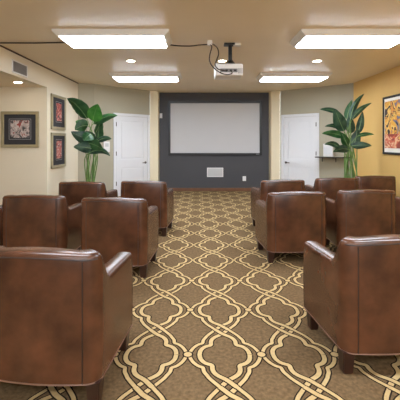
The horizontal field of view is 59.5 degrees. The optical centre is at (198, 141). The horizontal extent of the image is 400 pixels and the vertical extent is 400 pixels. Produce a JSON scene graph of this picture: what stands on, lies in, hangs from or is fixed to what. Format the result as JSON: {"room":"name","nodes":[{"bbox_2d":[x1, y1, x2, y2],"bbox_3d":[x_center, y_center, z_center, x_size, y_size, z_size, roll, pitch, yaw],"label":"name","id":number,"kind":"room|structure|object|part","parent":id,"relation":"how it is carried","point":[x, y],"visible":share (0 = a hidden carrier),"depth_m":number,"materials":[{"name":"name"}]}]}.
{"room":"home theater room","nodes":[
{"label":"home theater room","id":0,"kind":"room"},
{"bbox_2d":[0,73,38,86],"bbox_3d":[-4.075,-1.040,1.565,2.450,0.100,9.730,0,0,0],"label":"ceiling","id":1,"kind":"structure","parent":0,"point":[5,80],"depth_m":5.92,"materials":[{"name":"paint"}]},
{"bbox_2d":[0,87,40,204],"bbox_3d":[-4.025,0.170,6.380,2.350,2.320,0.100,0,0,0],"label":"wall","id":2,"kind":"structure","parent":0,"point":[20,168],"depth_m":6.33,"materials":[{"name":"beige paint"}]},
{"bbox_2d":[1,111,38,147],"bbox_3d":[-3.228,-0.226,6.312,0.682,0.653,0.035,0,0,0],"label":"framed picture","id":3,"kind":"object","parent":2,"relation":"attached to","point":[19,129],"visible":1,"depth_m":6.31},
{"bbox_2d":[10,120,28,137],"bbox_3d":[-3.228,-0.232,6.311,0.341,0.314,0.005,0,0,0],"label":"print","id":4,"kind":"object","parent":3,"relation":"attached to","point":[18,128],"depth_m":6.31},
{"bbox_2d":[0,47,77,194],"bbox_3d":[-2.800,-0.005,2.375,0.100,2.670,11.150,0,0,0],"label":"wall","id":5,"kind":"structure","parent":0,"point":[57,84],"depth_m":6.44,"materials":[{"name":"beige paint"}]},
{"bbox_2d":[12,59,27,77],"bbox_3d":[-2.742,-1.123,5.363,0.015,0.197,0.453,0,0,0],"label":"air vent","id":6,"kind":"object","parent":5,"relation":"in","point":[19,68],"visible":1,"depth_m":5.35,"materials":[{"name":"white plastic"}]},
{"bbox_2d":[0,45,77,83],"bbox_3d":[-2.744,-1.332,3.970,0.024,0.024,7.940,0,0,0],"label":"trim","id":7,"kind":"structure","parent":5,"relation":"attached to","point":[0,45],"depth_m":5.82,"materials":[{"name":"brown wood"}]},
{"bbox_2d":[51,132,65,168],"bbox_3d":[-2.732,0.159,6.819,0.035,0.674,0.684,0,0,0],"label":"framed picture","id":8,"kind":"object","parent":5,"relation":"attached to","point":[58,140],"visible":1,"depth_m":6.80},
{"bbox_2d":[56,141,61,158],"bbox_3d":[-2.732,0.149,6.830,0.005,0.344,0.240,0,0,0],"label":"print","id":9,"kind":"object","parent":8,"relation":"attached to","point":[58,143],"depth_m":6.82},
{"bbox_2d":[51,93,65,129],"bbox_3d":[-2.732,-0.570,6.819,0.035,0.666,0.684,0,0,0],"label":"framed picture","id":10,"kind":"object","parent":5,"relation":"attached to","point":[58,103],"visible":1,"depth_m":6.80},
{"bbox_2d":[56,103,61,120],"bbox_3d":[-2.732,-0.580,6.830,0.005,0.340,0.240,0,0,0],"label":"print","id":11,"kind":"object","parent":10,"relation":"attached to","point":[58,105],"depth_m":6.82},
{"bbox_2d":[78,83,93,181],"bbox_3d":[-2.604,-0.005,8.066,0.358,2.670,0.100,0,0,-23],"label":"wall","id":12,"kind":"structure","parent":0,"point":[85,91],"depth_m":8.02,"materials":[{"name":"beige paint"}]},
{"bbox_2d":[94,84,149,190],"bbox_3d":[-1.889,-0.005,8.681,1.585,2.670,0.100,0,0,-44],"label":"wall","id":13,"kind":"structure","parent":0,"point":[111,99],"depth_m":8.40,"materials":[{"name":"beige paint"}]},
{"bbox_2d":[104,142,109,151],"bbox_3d":[-2.188,0.115,8.301,0.160,0.250,0.024,0,0,-44],"label":"wall panel","id":14,"kind":"object","parent":13,"relation":"attached to","point":[106,144],"visible":0.76,"depth_m":8.30,"materials":[{"name":"white plastic"}]},
{"bbox_2d":[113,113,149,195],"bbox_3d":[-1.658,0.312,8.775,1.060,2.035,0.089,0,0,-44],"label":"door","id":15,"kind":"structure","parent":13,"relation":"in","point":[131,135],"depth_m":8.77,"materials":[{"name":"white paint"}]},
{"bbox_3d":[-1.686,-0.045,8.802,0.688,0.970,0.011,0,0,-44],"label":"panel","id":16,"kind":"part","parent":15,"relation":"part of","materials":[{"name":"white paint"}]},
{"bbox_3d":[-1.686,0.880,8.802,0.688,0.520,0.011,0,0,-44],"label":"panel","id":17,"kind":"part","parent":15,"relation":"part of","materials":[{"name":"white paint"}]},
{"bbox_2d":[0,191,399,399],"bbox_3d":[-0.833,1.328,3.200,8.935,0.004,13.000,0,0,0],"label":"floor","id":18,"kind":"structure","parent":0,"point":[212,319],"depth_m":2.41,"materials":[{"name":"brown carpet"}]},
{"bbox_2d":[0,205,1,245],"bbox_3d":[-2.545,0.940,3.788,0.684,0.781,0.633,0,0,2],"label":"chair","id":19,"kind":"object","parent":18,"relation":"on","point":[0,205],"visible":0.26,"depth_m":3.90,"materials":[{"name":"brown leather"}]},
{"bbox_2d":[2,194,80,248],"bbox_3d":[-1.715,0.940,3.889,0.684,0.781,0.633,0,0,2],"label":"chair","id":20,"kind":"object","parent":18,"relation":"on","point":[33,220],"visible":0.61,"depth_m":3.59,"materials":[{"name":"brown leather"}]},
{"bbox_3d":[-1.984,0.882,3.897,0.146,0.646,0.585,0,0,2],"label":"arm","id":21,"kind":"part","parent":20,"relation":"part of","materials":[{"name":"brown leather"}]},
{"bbox_3d":[-1.724,0.877,3.639,0.522,0.656,0.133,0,0,2],"label":"backrest","id":22,"kind":"part","parent":20,"relation":"part of","materials":[{"name":"brown leather"}]},
{"bbox_3d":[-1.446,0.882,3.878,0.146,0.646,0.585,0,0,2],"label":"arm","id":23,"kind":"part","parent":20,"relation":"part of","materials":[{"name":"brown leather"}]},
{"bbox_2d":[0,246,132,399],"bbox_3d":[-0.805,0.940,2.049,0.684,0.781,0.633,0,0,6],"label":"chair","id":24,"kind":"object","parent":18,"relation":"on","point":[66,315],"visible":1,"depth_m":1.74,"materials":[{"name":"brown leather"}]},
{"bbox_3d":[-0.831,0.877,1.800,0.522,0.656,0.133,0,0,6],"label":"backrest","id":25,"kind":"part","parent":24,"relation":"part of","materials":[{"name":"brown leather"}]},
{"bbox_3d":[-0.529,1.265,1.782,0.073,0.130,0.073,0,0,6],"label":"leg","id":26,"kind":"part","parent":24,"relation":"part of","materials":[{"name":"brown wood"}]},
{"bbox_3d":[-0.538,0.882,2.019,0.146,0.646,0.585,0,0,6],"label":"arm","id":27,"kind":"part","parent":24,"relation":"part of","materials":[{"name":"brown leather"}]},
{"bbox_3d":[-0.490,1.265,2.253,0.073,0.130,0.073,0,0,6],"label":"leg","id":28,"kind":"part","parent":24,"relation":"part of","materials":[{"name":"brown wood"}]},
{"bbox_2d":[58,181,117,205],"bbox_3d":[-1.615,0.940,5.119,0.684,0.781,0.633,0,0,6],"label":"chair","id":29,"kind":"object","parent":18,"relation":"on","point":[74,192],"visible":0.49,"depth_m":4.82,"materials":[{"name":"brown leather"}]},
{"bbox_3d":[-1.883,0.882,5.146,0.146,0.646,0.585,0,0,6],"label":"arm","id":30,"kind":"part","parent":29,"relation":"part of","materials":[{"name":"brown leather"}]},
{"bbox_3d":[-1.641,0.877,4.870,0.522,0.656,0.133,0,0,6],"label":"backrest","id":31,"kind":"part","parent":29,"relation":"part of","materials":[{"name":"brown leather"}]},
{"bbox_3d":[-1.348,0.882,5.089,0.146,0.646,0.585,0,0,6],"label":"arm","id":32,"kind":"part","parent":29,"relation":"part of","materials":[{"name":"brown leather"}]},
{"bbox_2d":[67,98,116,181],"bbox_3d":[-2.124,0.227,6.886,0.917,2.206,0.574,0,0,20],"label":"plant","id":33,"kind":"object","parent":18,"relation":"on","point":[88,143],"visible":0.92,"depth_m":6.89,"materials":[{"name":"green plant"}]},
{"bbox_3d":[-2.186,0.517,6.877,0.088,1.007,0.164,0,0,0],"label":"stem","id":34,"kind":"part","parent":33,"relation":"part of","materials":[{"name":"green plant"}]},
{"bbox_2d":[81,197,158,277],"bbox_3d":[-0.825,0.940,3.708,0.684,0.781,0.633,0,0,5],"label":"chair","id":35,"kind":"object","parent":18,"relation":"on","point":[110,226],"visible":0.88,"depth_m":3.40,"materials":[{"name":"brown leather"}]},
{"bbox_3d":[-1.093,0.882,3.731,0.146,0.646,0.585,0,0,5],"label":"arm","id":36,"kind":"part","parent":35,"relation":"part of","materials":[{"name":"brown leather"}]},
{"bbox_3d":[-0.847,0.877,3.459,0.522,0.656,0.133,0,0,5],"label":"backrest","id":37,"kind":"part","parent":35,"relation":"part of","materials":[{"name":"brown leather"}]},
{"bbox_3d":[-0.545,1.265,3.447,0.073,0.130,0.073,0,0,5],"label":"leg","id":38,"kind":"part","parent":35,"relation":"part of","materials":[{"name":"brown wood"}]},
{"bbox_3d":[-0.557,0.882,3.684,0.146,0.646,0.585,0,0,5],"label":"arm","id":39,"kind":"part","parent":35,"relation":"part of","materials":[{"name":"brown leather"}]},
{"bbox_3d":[-0.514,1.265,3.919,0.073,0.130,0.073,0,0,5],"label":"leg","id":40,"kind":"part","parent":35,"relation":"part of","materials":[{"name":"brown wood"}]},
{"bbox_2d":[121,181,173,235],"bbox_3d":[-0.765,0.940,5.218,0.684,0.781,0.633,0,0,6],"label":"chair","id":41,"kind":"object","parent":18,"relation":"on","point":[156,193],"visible":0.61,"depth_m":4.92,"materials":[{"name":"brown leather"}]},
{"bbox_3d":[-1.033,0.882,5.246,0.146,0.646,0.585,0,0,6],"label":"arm","id":42,"kind":"part","parent":41,"relation":"part of","materials":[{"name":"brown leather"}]},
{"bbox_3d":[-0.791,0.877,4.970,0.522,0.656,0.133,0,0,6],"label":"backrest","id":43,"kind":"part","parent":41,"relation":"part of","materials":[{"name":"brown leather"}]},
{"bbox_3d":[-0.489,1.265,4.952,0.073,0.130,0.073,0,0,6],"label":"leg","id":44,"kind":"part","parent":41,"relation":"part of","materials":[{"name":"brown wood"}]},
{"bbox_3d":[-0.498,0.882,5.189,0.146,0.646,0.585,0,0,6],"label":"arm","id":45,"kind":"part","parent":41,"relation":"part of","materials":[{"name":"brown leather"}]},
{"bbox_2d":[251,179,304,225],"bbox_3d":[1.205,0.940,5.369,0.684,0.781,0.633,0,0,-7],"label":"chair","id":46,"kind":"object","parent":18,"relation":"on","point":[281,185],"visible":0.37,"depth_m":5.08,"materials":[{"name":"brown leather"}]},
{"bbox_3d":[0.938,0.882,5.335,0.146,0.646,0.585,0,0,-7],"label":"arm","id":47,"kind":"part","parent":46,"relation":"part of","materials":[{"name":"brown leather"}]},
{"bbox_3d":[1.236,0.877,5.120,0.522,0.656,0.133,0,0,-7],"label":"backrest","id":48,"kind":"part","parent":46,"relation":"part of","materials":[{"name":"brown leather"}]},
{"bbox_3d":[1.472,0.882,5.400,0.146,0.646,0.585,0,0,-7],"label":"arm","id":49,"kind":"part","parent":46,"relation":"part of","materials":[{"name":"brown leather"}]},
{"bbox_2d":[255,191,325,262],"bbox_3d":[1.070,0.940,4.128,0.684,0.781,0.633,0,0,-5],"label":"chair","id":50,"kind":"object","parent":18,"relation":"on","point":[285,221],"visible":0.88,"depth_m":3.82,"materials":[{"name":"brown leather"}]},
{"bbox_3d":[0.759,1.265,4.339,0.073,0.130,0.073,0,0,-5],"label":"leg","id":51,"kind":"part","parent":50,"relation":"part of","materials":[{"name":"brown wood"}]},
{"bbox_3d":[0.802,0.882,4.104,0.146,0.646,0.585,0,0,-5],"label":"arm","id":52,"kind":"part","parent":50,"relation":"part of","materials":[{"name":"brown leather"}]},
{"bbox_3d":[0.790,1.265,3.867,0.073,0.130,0.073,0,0,-5],"label":"leg","id":53,"kind":"part","parent":50,"relation":"part of","materials":[{"name":"brown wood"}]},
{"bbox_3d":[1.092,0.877,3.880,0.522,0.656,0.133,0,0,-5],"label":"backrest","id":54,"kind":"part","parent":50,"relation":"part of","materials":[{"name":"brown leather"}]},
{"bbox_3d":[1.338,0.882,4.151,0.146,0.646,0.585,0,0,-5],"label":"arm","id":55,"kind":"part","parent":50,"relation":"part of","materials":[{"name":"brown leather"}]},
{"bbox_2d":[305,177,357,199],"bbox_3d":[2.130,0.940,5.659,0.684,0.781,0.633,0,0,-1],"label":"chair","id":56,"kind":"object","parent":18,"relation":"on","point":[330,186],"visible":0.41,"depth_m":5.36,"materials":[{"name":"brown leather"}]},
{"bbox_3d":[1.861,0.882,5.653,0.146,0.646,0.585,0,0,-1],"label":"arm","id":57,"kind":"part","parent":56,"relation":"part of","materials":[{"name":"brown leather"}]},
{"bbox_3d":[2.134,0.877,5.409,0.522,0.656,0.133,0,0,-1],"label":"backrest","id":58,"kind":"part","parent":56,"relation":"part of","materials":[{"name":"brown leather"}]},
{"bbox_3d":[2.399,0.882,5.662,0.146,0.646,0.585,0,0,-1],"label":"arm","id":59,"kind":"part","parent":56,"relation":"part of","materials":[{"name":"brown leather"}]},
{"bbox_2d":[320,94,373,177],"bbox_3d":[2.796,0.196,6.726,1.086,2.269,0.493,0,0,-10],"label":"plant","id":60,"kind":"object","parent":18,"relation":"on","point":[351,112],"visible":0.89,"depth_m":6.71,"materials":[{"name":"green plant"}]},
{"bbox_3d":[2.895,0.423,6.787,0.129,1.196,0.039,0,0,0],"label":"stem","id":61,"kind":"part","parent":60,"relation":"part of","materials":[{"name":"green plant"}]},
{"bbox_3d":[2.852,0.406,6.654,0.246,1.230,0.119,0,0,0],"label":"stem","id":62,"kind":"part","parent":60,"relation":"part of","materials":[{"name":"green plant"}]},
{"bbox_3d":[2.853,0.231,6.796,0.355,1.580,0.203,0,0,0],"label":"stem","id":63,"kind":"part","parent":60,"relation":"part of","materials":[{"name":"green plant"}]},
{"bbox_3d":[2.951,0.451,6.799,0.238,1.141,0.110,0,0,0],"label":"stem","id":64,"kind":"part","parent":60,"relation":"part of","materials":[{"name":"green plant"}]},
{"bbox_2d":[303,234,399,373],"bbox_3d":[1.130,0.940,2.299,0.684,0.781,0.633,0,0,-6],"label":"chair","id":65,"kind":"object","parent":18,"relation":"on","point":[352,293],"visible":1,"depth_m":1.99,"materials":[{"name":"brown leather"}]},
{"bbox_3d":[0.815,1.265,2.503,0.073,0.130,0.073,0,0,-6],"label":"leg","id":66,"kind":"part","parent":65,"relation":"part of","materials":[{"name":"brown wood"}]},
{"bbox_3d":[0.863,0.882,2.269,0.146,0.646,0.585,0,0,-6],"label":"arm","id":67,"kind":"part","parent":65,"relation":"part of","materials":[{"name":"brown leather"}]},
{"bbox_3d":[0.855,1.265,2.032,0.073,0.130,0.073,0,0,-6],"label":"leg","id":68,"kind":"part","parent":65,"relation":"part of","materials":[{"name":"brown wood"}]},
{"bbox_3d":[1.156,0.877,2.050,0.522,0.656,0.133,0,0,-6],"label":"backrest","id":69,"kind":"part","parent":65,"relation":"part of","materials":[{"name":"brown leather"}]},
{"bbox_2d":[326,189,395,247],"bbox_3d":[1.940,0.940,4.288,0.684,0.781,0.633,0,0,0],"label":"chair","id":70,"kind":"object","parent":18,"relation":"on","point":[359,212],"visible":0.75,"depth_m":3.99,"materials":[{"name":"brown leather"}]},
{"bbox_3d":[1.671,0.882,4.287,0.146,0.646,0.585,0,0,0],"label":"arm","id":71,"kind":"part","parent":70,"relation":"part of","materials":[{"name":"brown leather"}]},
{"bbox_3d":[1.940,0.877,4.038,0.522,0.656,0.133,0,0,0],"label":"backrest","id":72,"kind":"part","parent":70,"relation":"part of","materials":[{"name":"brown leather"}]},
{"bbox_3d":[2.209,0.882,4.287,0.146,0.646,0.585,0,0,0],"label":"arm","id":73,"kind":"part","parent":70,"relation":"part of","materials":[{"name":"brown leather"}]},
{"bbox_2d":[355,175,395,195],"bbox_3d":[2.900,0.940,5.989,0.684,0.781,0.633,0,0,0],"label":"chair","id":74,"kind":"object","parent":18,"relation":"on","point":[376,182],"visible":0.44,"depth_m":5.69,"materials":[{"name":"brown leather"}]},
{"bbox_3d":[2.631,0.882,5.987,0.146,0.646,0.585,0,0,0],"label":"arm","id":75,"kind":"part","parent":74,"relation":"part of","materials":[{"name":"brown leather"}]},
{"bbox_3d":[2.900,0.877,5.739,0.522,0.656,0.133,0,0,0],"label":"backrest","id":76,"kind":"part","parent":74,"relation":"part of","materials":[{"name":"brown leather"}]},
{"bbox_3d":[3.169,0.882,5.987,0.146,0.646,0.585,0,0,0],"label":"arm","id":77,"kind":"part","parent":74,"relation":"part of","materials":[{"name":"brown leather"}]},
{"bbox_2d":[395,196,399,233],"bbox_3d":[2.900,0.940,4.588,0.684,0.781,0.633,0,0,0],"label":"chair","id":78,"kind":"object","parent":18,"relation":"on","point":[397,197],"visible":0.13,"depth_m":4.51,"materials":[{"name":"brown leather"}]},
{"bbox_2d":[0,0,399,92],"bbox_3d":[0.380,-1.390,3.200,6.460,0.100,13.000,0,0,0],"label":"ceiling","id":79,"kind":"structure","parent":0,"point":[264,29],"depth_m":4.45,"materials":[{"name":"paint"}]},
{"bbox_2d":[0,42,65,43],"bbox_3d":[-2.257,-1.329,4.696,0.946,0.019,0.029,0,0,1],"label":"cable","id":80,"kind":"object","parent":79,"relation":"attached to","point":[0,42],"visible":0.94,"depth_m":4.69,"materials":[{"name":"black plastic"}]},
{"bbox_2d":[52,29,171,47],"bbox_3d":[-1.050,-1.294,4.410,1.390,0.091,0.540,0,0,0],"label":"ceiling light","id":81,"kind":"object","parent":79,"relation":"attached to","point":[76,38],"visible":1,"depth_m":4.22,"materials":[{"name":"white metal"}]},
{"bbox_2d":[59,36,165,47],"bbox_3d":[-1.050,-1.262,4.410,1.238,0.026,0.478,0,0,0],"label":"diffuser","id":82,"kind":"object","parent":81,"relation":"attached to","point":[74,41],"depth_m":4.35,"materials":[{"name":"white plastic"}]},
{"bbox_2d":[109,73,181,81],"bbox_3d":[-1.050,-1.294,7.020,1.390,0.091,0.540,0,0,0],"label":"ceiling light","id":83,"kind":"object","parent":79,"relation":"attached to","point":[120,77],"visible":1,"depth_m":6.78,"materials":[{"name":"white plastic"}]},
{"bbox_2d":[113,77,177,81],"bbox_3d":[-1.050,-1.262,7.020,1.238,0.026,0.478,0,0,0],"label":"diffuser","id":84,"kind":"object","parent":83,"relation":"attached to","point":[120,79],"depth_m":6.99,"materials":[{"name":"white plastic"}]},
{"bbox_2d":[170,40,232,74],"bbox_3d":[0.021,-1.093,4.601,0.872,0.493,0.166,0,0,18],"label":"cable","id":85,"kind":"object","parent":79,"relation":"hanging from","point":[209,42],"visible":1,"depth_m":4.57,"materials":[{"name":"black plastic"}]},
{"bbox_2d":[214,43,242,79],"bbox_3d":[0.395,-1.108,4.792,0.372,0.465,0.357,0,0,0],"label":"projector","id":86,"kind":"object","parent":79,"relation":"hanging from","point":[237,69],"visible":0.91,"depth_m":4.63,"materials":[{"name":"white plastic"}]},
{"bbox_3d":[0.395,-0.945,4.621,0.231,0.050,0.008,0,0,0],"label":"connector panel","id":87,"kind":"part","parent":86,"relation":"part of","materials":[{"name":"grey plastic"}]},
{"bbox_3d":[0.413,-1.327,4.770,0.145,0.026,0.120,0,0,0],"label":"ceiling plate","id":88,"kind":"part","parent":86,"relation":"part of","materials":[{"name":"black metal"}]},
{"bbox_2d":[256,73,331,81],"bbox_3d":[1.880,-1.294,7.020,1.390,0.091,0.540,0,0,0],"label":"ceiling light","id":89,"kind":"object","parent":79,"relation":"attached to","point":[262,77],"visible":1,"depth_m":6.78,"materials":[{"name":"white plastic"}]},
{"bbox_2d":[260,77,327,81],"bbox_3d":[1.880,-1.262,7.020,1.238,0.026,0.478,0,0,0],"label":"diffuser","id":90,"kind":"object","parent":89,"relation":"attached to","point":[262,79],"depth_m":6.99,"materials":[{"name":"white plastic"}]},
{"bbox_2d":[290,29,399,47],"bbox_3d":[1.905,-1.294,4.410,1.390,0.091,0.540,0,0,0],"label":"ceiling light","id":91,"kind":"object","parent":79,"relation":"attached to","point":[305,38],"visible":1,"depth_m":4.24,"materials":[{"name":"white plastic"}]},
{"bbox_2d":[296,36,399,47],"bbox_3d":[1.905,-1.262,4.410,1.238,0.026,0.478,0,0,0],"label":"diffuser","id":92,"kind":"object","parent":91,"relation":"attached to","point":[306,41],"depth_m":4.39,"materials":[{"name":"white plastic"}]},
{"bbox_2d":[159,93,268,187],"bbox_3d":[0.410,-0.005,9.550,3.170,2.670,0.100,0,0,0],"label":"wall","id":93,"kind":"structure","parent":0,"point":[178,171],"depth_m":9.50,"materials":[{"name":"grey paint"}]},
{"bbox_2d":[150,91,158,180],"bbox_3d":[-1.181,-0.005,9.400,0.213,2.670,0.400,0,0,0],"label":"pilaster","id":94,"kind":"object","parent":93,"relation":"attached to","point":[154,95],"visible":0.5,"depth_m":9.20,"materials":[{"name":"beige paint"}]},
{"bbox_2d":[172,188,250,190],"bbox_3d":[0.410,1.288,9.490,2.970,0.085,0.020,0,0,0],"label":"baseboard","id":95,"kind":"structure","parent":93,"relation":"attached to","point":[174,189],"depth_m":9.48,"materials":[{"name":"brown wood"}]},
{"bbox_2d":[168,101,261,154],"bbox_3d":[0.435,-0.377,9.473,2.533,1.472,0.053,0,0,0],"label":"projection screen","id":96,"kind":"object","parent":93,"relation":"attached to","point":[194,127],"visible":1,"depth_m":9.47,"materials":[{"name":"fabric"}]},
{"bbox_2d":[207,168,222,176],"bbox_3d":[0.437,0.822,9.490,0.440,0.250,0.020,0,0,0],"label":"wall speaker","id":97,"kind":"object","parent":93,"relation":"attached to","point":[211,172],"visible":1,"depth_m":9.48,"materials":[{"name":"white plastic"}]},
{"bbox_2d":[269,91,279,179],"bbox_3d":[2.013,-0.005,9.400,0.235,2.670,0.400,0,0,0],"label":"pilaster","id":98,"kind":"object","parent":93,"relation":"attached to","point":[274,96],"visible":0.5,"depth_m":9.20,"materials":[{"name":"beige paint"}]},
{"bbox_2d":[280,85,338,178],"bbox_3d":[2.738,-0.005,8.738,1.524,2.670,0.100,0,0,41],"label":"wall","id":99,"kind":"structure","parent":0,"point":[306,100],"depth_m":8.49,"materials":[{"name":"beige paint"}]},
{"bbox_2d":[281,113,318,185],"bbox_3d":[2.518,0.312,8.804,1.002,2.035,0.089,0,0,41],"label":"door","id":100,"kind":"structure","parent":99,"relation":"in","point":[299,134],"depth_m":8.81,"materials":[{"name":"white paint"}]},
{"bbox_3d":[2.543,-0.045,8.834,0.630,0.970,0.011,0,0,41],"label":"panel","id":101,"kind":"part","parent":100,"relation":"part of","materials":[{"name":"white paint"}]},
{"bbox_3d":[2.543,0.880,8.834,0.630,0.520,0.011,0,0,41],"label":"panel","id":102,"kind":"part","parent":100,"relation":"part of","materials":[{"name":"white paint"}]},
{"bbox_2d":[315,156,349,161],"bbox_3d":[3.127,0.410,8.127,0.773,0.130,0.309,0,0,41],"label":"wall shelf","id":103,"kind":"object","parent":99,"relation":"attached to","point":[322,157],"visible":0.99,"depth_m":8.17,"materials":[{"name":"brown wood"}]},
{"bbox_2d":[323,144,333,156],"bbox_3d":[3.072,0.194,8.286,0.240,0.300,0.104,0,0,41],"label":"storage box","id":104,"kind":"object","parent":103,"relation":"on","point":[328,150],"visible":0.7,"depth_m":8.24,"materials":[{"name":"white plastic"}]},
{"bbox_3d":[3.039,0.189,8.248,0.180,0.210,0.005,0,0,41],"label":"panel","id":105,"kind":"part","parent":104,"relation":"part of","materials":[{"name":"white paint"}]},
{"bbox_2d":[339,83,353,177],"bbox_3d":[3.432,-0.005,8.109,0.100,2.670,0.340,0,0,-43],"label":"wall","id":106,"kind":"structure","parent":0,"point":[346,91],"depth_m":8.12,"materials":[{"name":"beige paint"}]},
{"bbox_2d":[354,65,399,196],"bbox_3d":[3.560,-0.005,2.375,0.100,2.670,11.150,0,0,0],"label":"wall","id":107,"kind":"structure","parent":0,"point":[371,160],"depth_m":6.92,"materials":[{"name":"yellow paint"}]},
{"bbox_2d":[382,94,399,154],"bbox_3d":[3.493,-0.307,6.203,0.035,1.069,0.860,0,0,0],"label":"framed poster","id":108,"kind":"object","parent":107,"relation":"attached to","point":[391,104],"visible":1,"depth_m":6.34,"materials":[{"name":"multicoloured paper"}]},
{"bbox_2d":[385,99,399,147],"bbox_3d":[3.491,-0.317,6.203,0.006,0.859,0.736,0,0,0],"label":"print","id":109,"kind":"object","parent":108,"relation":"attached to","point":[392,106],"depth_m":6.31}
]}

